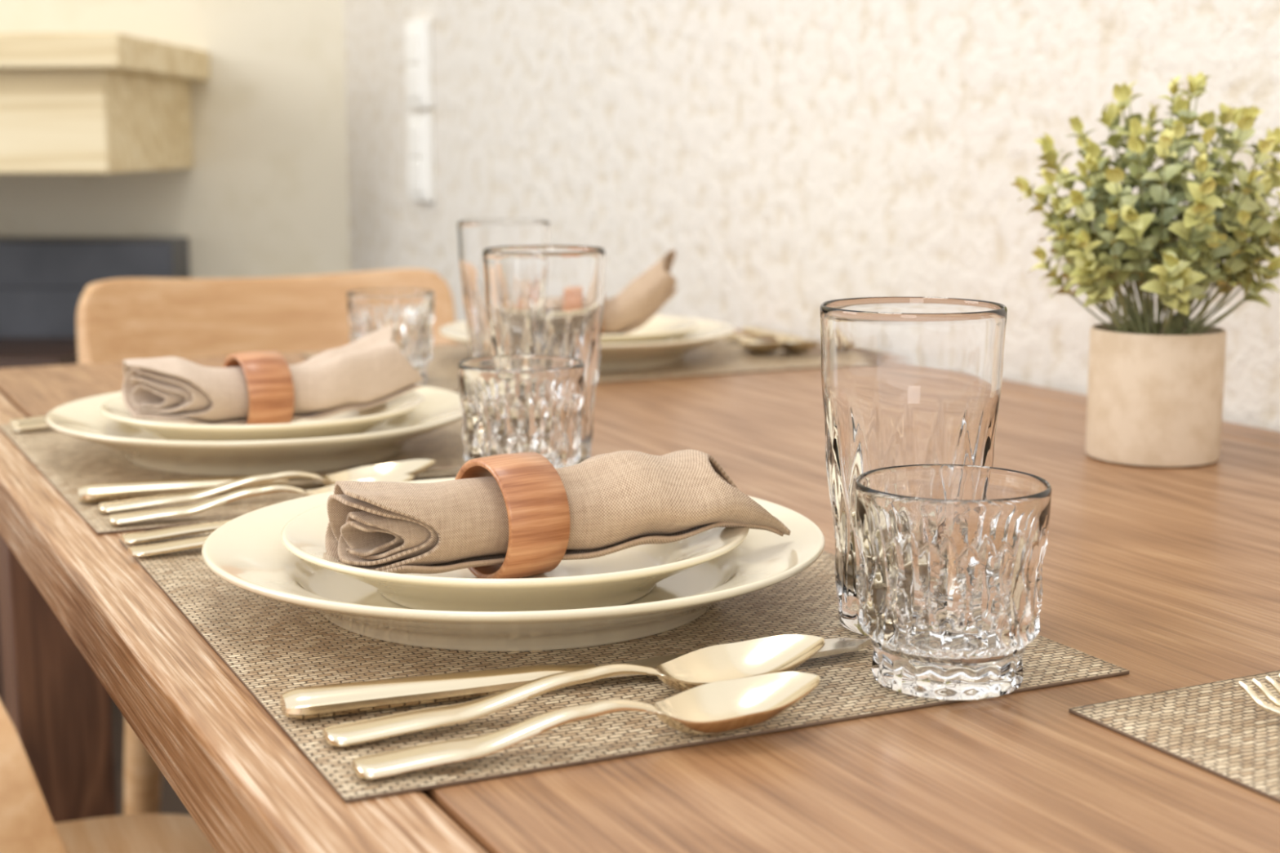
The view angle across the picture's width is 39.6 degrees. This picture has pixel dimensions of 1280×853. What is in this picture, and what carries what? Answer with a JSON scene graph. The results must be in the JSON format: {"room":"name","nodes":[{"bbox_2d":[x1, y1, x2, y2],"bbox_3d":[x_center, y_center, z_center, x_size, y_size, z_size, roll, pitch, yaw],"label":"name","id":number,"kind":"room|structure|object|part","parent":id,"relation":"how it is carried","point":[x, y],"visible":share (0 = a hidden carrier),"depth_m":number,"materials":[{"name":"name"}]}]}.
{"room":"dining room","nodes":[
{"label":"dining room","id":0,"kind":"room"},
{"bbox_2d":[111,699,190,815],"bbox_3d":[-0.400,0.925,0.555,6.000,0.100,6.000,0,9,0],"label":"floor","id":1,"kind":"structure","parent":0,"point":[171,803],"depth_m":2.66,"materials":[{"name":"tile"}]},
{"bbox_2d":[0,699,66,852],"bbox_3d":[-0.102,0.426,0.810,0.490,0.804,0.419,-5,10,-26],"label":"dining chair","id":2,"kind":"object","parent":1,"relation":"on","point":[27,825],"visible":1,"depth_m":0.49,"materials":[{"name":"brown wood"}]},
{"bbox_2d":[0,236,190,706],"bbox_3d":[-1.475,0.082,3.007,1.350,0.780,0.430,0,9,0],"label":"fireplace insert","id":3,"kind":"object","parent":1,"relation":"on","point":[43,280],"visible":0.17,"depth_m":3.04,"materials":[{"name":"black metal"}]},
{"bbox_3d":[-1.405,-0.100,3.066,1.090,0.280,0.015,0,9,0],"label":"glass door","id":4,"kind":"part","parent":3,"relation":"part of","materials":[{"name":"black glass"}]},
{"bbox_3d":[-1.400,-0.090,3.136,1.200,0.480,0.120,0,9,0],"label":"frame","id":5,"kind":"part","parent":3,"relation":"part of","materials":[{"name":"black metal"}]},
{"bbox_2d":[53,813,216,852],"bbox_3d":[-0.449,0.379,1.096,0.490,0.804,0.419,-5,10,-26],"label":"dining chair","id":6,"kind":"object","parent":1,"relation":"on","point":[136,833],"visible":0.62,"depth_m":1.29,"materials":[{"name":"brown wood"}]},
{"bbox_2d":[75,268,458,814],"bbox_3d":[-0.321,0.256,1.862,0.429,0.804,0.490,-5,10,-26],"label":"dining chair","id":7,"kind":"object","parent":1,"relation":"on","point":[117,320],"visible":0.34,"depth_m":1.96,"materials":[{"name":"brown wood"}]},
{"bbox_3d":[-0.532,0.435,1.922,0.079,0.430,0.047,4,10,24],"label":"leg","id":8,"kind":"part","parent":7,"relation":"part of","materials":[{"name":"brown wood"}]},
{"bbox_3d":[-0.409,-0.078,1.985,0.429,0.186,0.099,-5,10,-26],"label":"rail","id":9,"kind":"part","parent":7,"relation":"part of","materials":[{"name":"brown wood"}]},
{"bbox_2d":[0,328,1279,852],"bbox_3d":[0.135,0.420,1.016,0.824,0.750,1.770,-5,10,-26],"label":"dining table","id":10,"kind":"object","parent":1,"relation":"on","point":[1169,577],"visible":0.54,"depth_m":0.69,"materials":[{"name":"brown wood"}]},
{"bbox_3d":[-0.480,0.365,1.489,0.075,0.708,0.075,-5,10,-26],"label":"leg","id":11,"kind":"part","parent":10,"relation":"part of","materials":[{"name":"brown wood"}]},
{"bbox_2d":[0,418,466,534],"bbox_3d":[-0.232,0.016,1.156,0.304,0.001,0.390,-5,10,-26],"label":"placemat","id":12,"kind":"object","parent":10,"relation":"on","point":[68,463],"visible":0.2,"depth_m":1.09,"materials":[{"name":"brown fabric"}]},
{"bbox_2d":[8,415,45,425],"bbox_3d":[-0.355,-0.015,1.295,0.200,0.014,0.024,-4,10,-26],"label":"fork","id":13,"kind":"object","parent":12,"relation":"on","point":[39,419],"depth_m":1.25,"materials":[{"name":"metal"}]},
{"bbox_2d":[9,421,49,431],"bbox_3d":[-0.344,-0.011,1.270,0.200,0.014,0.024,-4,10,-25],"label":"fork","id":14,"kind":"object","parent":12,"relation":"on","point":[39,424],"depth_m":1.23,"materials":[{"name":"metal"}]},
{"bbox_2d":[44,386,462,475],"bbox_3d":[-0.243,0.002,1.154,0.270,0.029,0.270,0,9,0],"label":"dinner plate","id":15,"kind":"object","parent":12,"relation":"on","point":[82,419],"visible":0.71,"depth_m":1.07,"materials":[{"name":"white ceramic"}]},
{"bbox_2d":[100,390,423,441],"bbox_3d":[-0.243,-0.004,1.153,0.204,0.027,0.204,1,9,4],"label":"salad plate","id":16,"kind":"object","parent":15,"relation":"on","point":[365,420],"visible":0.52,"depth_m":1.08,"materials":[{"name":"beige ceramic"}]},
{"bbox_2d":[121,324,424,425],"bbox_3d":[-0.238,-0.027,1.155,0.188,0.065,0.067,-5,10,-28],"label":"rolled napkin","id":17,"kind":"object","parent":16,"relation":"on","point":[253,387],"visible":0.95,"depth_m":1.13,"materials":[{"name":"fabric"}]},
{"bbox_2d":[108,474,413,524],"bbox_3d":[-0.202,0.039,0.960,0.163,0.016,0.036,-3,10,-20],"label":"teaspoon","id":18,"kind":"object","parent":12,"relation":"on","point":[184,510],"visible":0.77,"depth_m":0.95,"materials":[{"name":"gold metal"}]},
{"bbox_2d":[97,458,435,512],"bbox_3d":[-0.206,0.033,0.998,0.189,0.016,0.039,-4,10,-23],"label":"tablespoon","id":19,"kind":"object","parent":12,"relation":"on","point":[412,467],"visible":0.88,"depth_m":0.99,"materials":[{"name":"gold metal"}]},
{"bbox_2d":[77,466,461,503],"bbox_3d":[-0.204,0.031,1.029,0.231,0.010,0.021,-3,10,-21],"label":"knife","id":20,"kind":"object","parent":12,"relation":"on","point":[115,491],"depth_m":1.00,"materials":[{"name":"metal"}]},
{"bbox_2d":[457,354,584,468],"bbox_3d":[-0.067,0.001,1.009,0.071,0.076,0.071,6,11,32],"label":"glass","id":21,"kind":"object","parent":12,"relation":"on","point":[515,403],"visible":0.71,"depth_m":0.98,"materials":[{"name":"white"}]},
{"bbox_2d":[482,244,605,464],"bbox_3d":[-0.059,-0.043,1.097,0.075,0.134,0.075,-1,9,-8],"label":"glass","id":22,"kind":"object","parent":12,"relation":"on","point":[541,300],"visible":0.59,"depth_m":1.06,"materials":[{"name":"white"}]},
{"bbox_2d":[301,337,821,392],"bbox_3d":[-0.058,-0.062,1.640,0.435,0.001,0.298,-5,10,-26],"label":"placemat","id":23,"kind":"object","parent":10,"relation":"on","point":[721,357],"visible":0.34,"depth_m":1.60,"materials":[{"name":"brown fabric"}]},
{"bbox_2d":[346,288,434,384],"bbox_3d":[-0.205,-0.073,1.467,0.071,0.076,0.071,6,11,32],"label":"glass","id":24,"kind":"object","parent":23,"relation":"on","point":[411,312],"visible":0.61,"depth_m":1.44,"materials":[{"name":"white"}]},
{"bbox_2d":[457,219,549,358],"bbox_3d":[-0.111,-0.101,1.458,0.075,0.134,0.075,-1,9,-8],"label":"glass","id":25,"kind":"object","parent":23,"relation":"on","point":[474,236],"visible":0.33,"depth_m":1.43,"materials":[{"name":"clear glass"}]},
{"bbox_2d":[439,315,734,371],"bbox_3d":[-0.049,-0.076,1.635,0.271,0.029,0.271,-9,13,-43],"label":"dinner plate","id":26,"kind":"object","parent":23,"relation":"on","point":[613,357],"visible":0.35,"depth_m":1.56,"materials":[{"name":"beige ceramic"}]},
{"bbox_2d":[600,315,698,344],"bbox_3d":[-0.049,-0.082,1.635,0.204,0.027,0.204,1,9,4],"label":"salad plate","id":27,"kind":"object","parent":26,"relation":"on","point":[660,328],"visible":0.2,"depth_m":1.59,"materials":[{"name":"beige ceramic"}]},
{"bbox_2d":[600,248,677,334],"bbox_3d":[-0.048,-0.117,1.629,0.166,0.090,0.056,0,9,2],"label":"rolled napkin","id":28,"kind":"object","parent":27,"relation":"on","point":[629,310],"visible":0.41,"depth_m":1.61,"materials":[{"name":"beige fabric"}]},
{"bbox_2d":[728,333,789,353],"bbox_3d":[0.088,-0.084,1.722,0.039,0.016,0.189,-5,10,-27],"label":"tablespoon","id":29,"kind":"object","parent":23,"relation":"on","point":[753,346],"visible":0.6,"depth_m":1.66,"materials":[{"name":"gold metal"}]},
{"bbox_2d":[724,333,820,353],"bbox_3d":[0.127,-0.083,1.716,0.036,0.016,0.163,-5,10,-26],"label":"teaspoon","id":30,"kind":"object","parent":23,"relation":"on","point":[795,347],"visible":0.82,"depth_m":1.67,"materials":[{"name":"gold metal"}]},
{"bbox_2d":[119,531,1129,803],"bbox_3d":[-0.039,0.076,0.791,0.308,0.001,0.400,-4,10,-25],"label":"placemat","id":31,"kind":"object","parent":10,"relation":"on","point":[273,647],"visible":0.3,"depth_m":0.68,"materials":[{"name":"brown fabric"}]},
{"bbox_2d":[128,535,208,556],"bbox_3d":[-0.157,0.048,0.903,0.200,0.014,0.024,-4,10,-25],"label":"fork","id":32,"kind":"object","parent":31,"relation":"on","point":[195,542],"depth_m":0.86,"materials":[{"name":"metal"}]},
{"bbox_2d":[120,519,231,543],"bbox_3d":[-0.169,0.044,0.931,0.200,0.014,0.024,-4,10,-26],"label":"fork","id":33,"kind":"object","parent":31,"relation":"on","point":[180,531],"depth_m":0.89,"materials":[{"name":"metal"}]},
{"bbox_2d":[201,477,825,651],"bbox_3d":[-0.054,0.061,0.787,0.270,0.029,0.270,0,9,0],"label":"dinner plate","id":34,"kind":"object","parent":31,"relation":"on","point":[248,552],"visible":0.47,"depth_m":0.72,"materials":[{"name":"white ceramic"}]},
{"bbox_3d":[-0.054,0.061,0.787,0.271,0.029,0.271,0,9,0],"label":"plate","id":35,"kind":"part","parent":34,"relation":"part of","materials":[{"name":"beige ceramic"}]},
{"bbox_2d":[280,502,749,611],"bbox_3d":[-0.054,0.056,0.786,0.204,0.027,0.204,-1,9,-4],"label":"salad plate","id":36,"kind":"object","parent":34,"relation":"on","point":[624,576],"visible":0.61,"depth_m":0.72,"materials":[{"name":"beige ceramic"}]},
{"bbox_2d":[324,449,791,578],"bbox_3d":[-0.036,0.038,0.783,0.202,0.055,0.072,-2,9,-10],"label":"rolled napkin","id":37,"kind":"object","parent":36,"relation":"on","point":[511,515],"visible":0.98,"depth_m":0.76,"materials":[{"name":"beige fabric"}]},
{"bbox_2d":[322,634,825,746],"bbox_3d":[-0.018,0.093,0.630,0.189,0.016,0.039,-4,10,-23],"label":"tablespoon","id":38,"kind":"object","parent":31,"relation":"on","point":[780,653],"visible":0.92,"depth_m":0.63,"materials":[{"name":"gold metal"}]},
{"bbox_2d":[280,637,871,719],"bbox_3d":[-0.017,0.091,0.661,0.231,0.010,0.020,-4,10,-21],"label":"knife","id":39,"kind":"object","parent":31,"relation":"on","point":[347,698],"depth_m":0.63,"materials":[{"name":"metal"}]},
{"bbox_2d":[351,671,820,778],"bbox_3d":[-0.014,0.099,0.592,0.163,0.016,0.036,-3,10,-20],"label":"teaspoon","id":40,"kind":"object","parent":31,"relation":"on","point":[715,708],"visible":1,"depth_m":0.59,"materials":[{"name":"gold metal"}]},
{"bbox_2d":[819,297,1007,636],"bbox_3d":[0.111,0.017,0.731,0.075,0.134,0.075,-8,12,-42],"label":"glass","id":41,"kind":"object","parent":31,"relation":"on","point":[905,380],"visible":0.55,"depth_m":0.70,"materials":[{"name":"clear glass"}]},
{"bbox_2d":[854,463,1051,701],"bbox_3d":[0.115,0.058,0.660,0.071,0.076,0.071,6,11,32],"label":"glass","id":42,"kind":"object","parent":31,"relation":"on","point":[949,583],"visible":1,"depth_m":0.64,"materials":[{"name":"clear glass"}]},
{"bbox_2d":[741,326,821,348],"bbox_3d":[0.162,-0.082,1.730,0.020,0.010,0.231,-5,10,-26],"label":"spoon","id":43,"kind":"object","parent":10,"relation":"on","point":[747,331],"visible":0.37,"depth_m":1.78,"materials":[{"name":"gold metal"}]},
{"bbox_3d":[0.136,-0.091,1.781,0.018,0.010,0.116,-5,10,-26],"label":"handle","id":44,"kind":"part","parent":43,"relation":"part of","materials":[{"name":"beige metal"}]},
{"bbox_2d":[1009,71,1279,466],"bbox_3d":[0.331,-0.101,1.119,0.172,0.244,0.177,-6,11,-35],"label":"potted plant","id":45,"kind":"object","parent":10,"relation":"on","point":[1155,389],"visible":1,"depth_m":1.10,"materials":[{"name":"green plant"}]},
{"bbox_3d":[0.329,-0.022,1.136,0.083,0.082,0.083,0,9,0],"label":"pot","id":46,"kind":"part","parent":45,"relation":"part of","materials":[{"name":"ceramic"}]},
{"bbox_2d":[1068,670,1279,802],"bbox_3d":[0.404,0.109,0.583,0.403,0.001,0.318,-5,10,-26],"label":"placemat","id":47,"kind":"object","parent":10,"relation":"on","point":[1216,728],"visible":0.98,"depth_m":0.61,"materials":[{"name":"brown"}]},
{"bbox_2d":[1238,673,1279,715],"bbox_3d":[0.269,0.106,0.547,0.024,0.014,0.200,-5,10,-28],"label":"fork","id":48,"kind":"object","parent":47,"relation":"on","point":[1275,709],"visible":1,"depth_m":0.62,"materials":[{"name":"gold metal"}]},
{"bbox_2d":[0,0,350,278],"bbox_3d":[-1.908,-0.912,3.140,2.984,2.700,0.150,0,9,0],"label":"wall","id":49,"kind":"structure","parent":0,"point":[264,193],"depth_m":3.13,"materials":[{"name":"beige paint"}]},
{"bbox_2d":[0,32,209,173],"bbox_3d":[-1.551,-0.512,2.850,1.598,0.203,0.550,0,9,0],"label":"wooden mantel","id":50,"kind":"object","parent":49,"relation":"attached to","point":[71,103],"visible":1,"depth_m":2.63,"materials":[{"name":"brown wood"}]},
{"bbox_2d":[342,0,1279,431],"bbox_3d":[0.642,-0.559,0.961,0.150,2.700,5.550,-5,10,-26],"label":"wall","id":51,"kind":"structure","parent":0,"point":[793,157],"depth_m":1.81,"materials":[{"name":"paint"}]},
{"bbox_2d":[404,17,435,202],"bbox_3d":[-0.345,-0.490,2.766,0.019,0.278,0.090,-5,10,-26],"label":"light switch panel","id":52,"kind":"object","parent":51,"relation":"attached to","point":[418,33],"visible":1,"depth_m":2.74,"materials":[{"name":"white plastic"}]},
{"bbox_3d":[-0.342,-0.561,2.755,0.014,0.135,0.090,-5,10,-26],"label":"plate","id":53,"kind":"part","parent":52,"relation":"part of","materials":[{"name":"white plastic"}]},
{"bbox_3d":[-0.342,-0.420,2.778,0.014,0.135,0.090,-5,10,-26],"label":"plate","id":54,"kind":"part","parent":52,"relation":"part of","materials":[{"name":"white plastic"}]}
]}

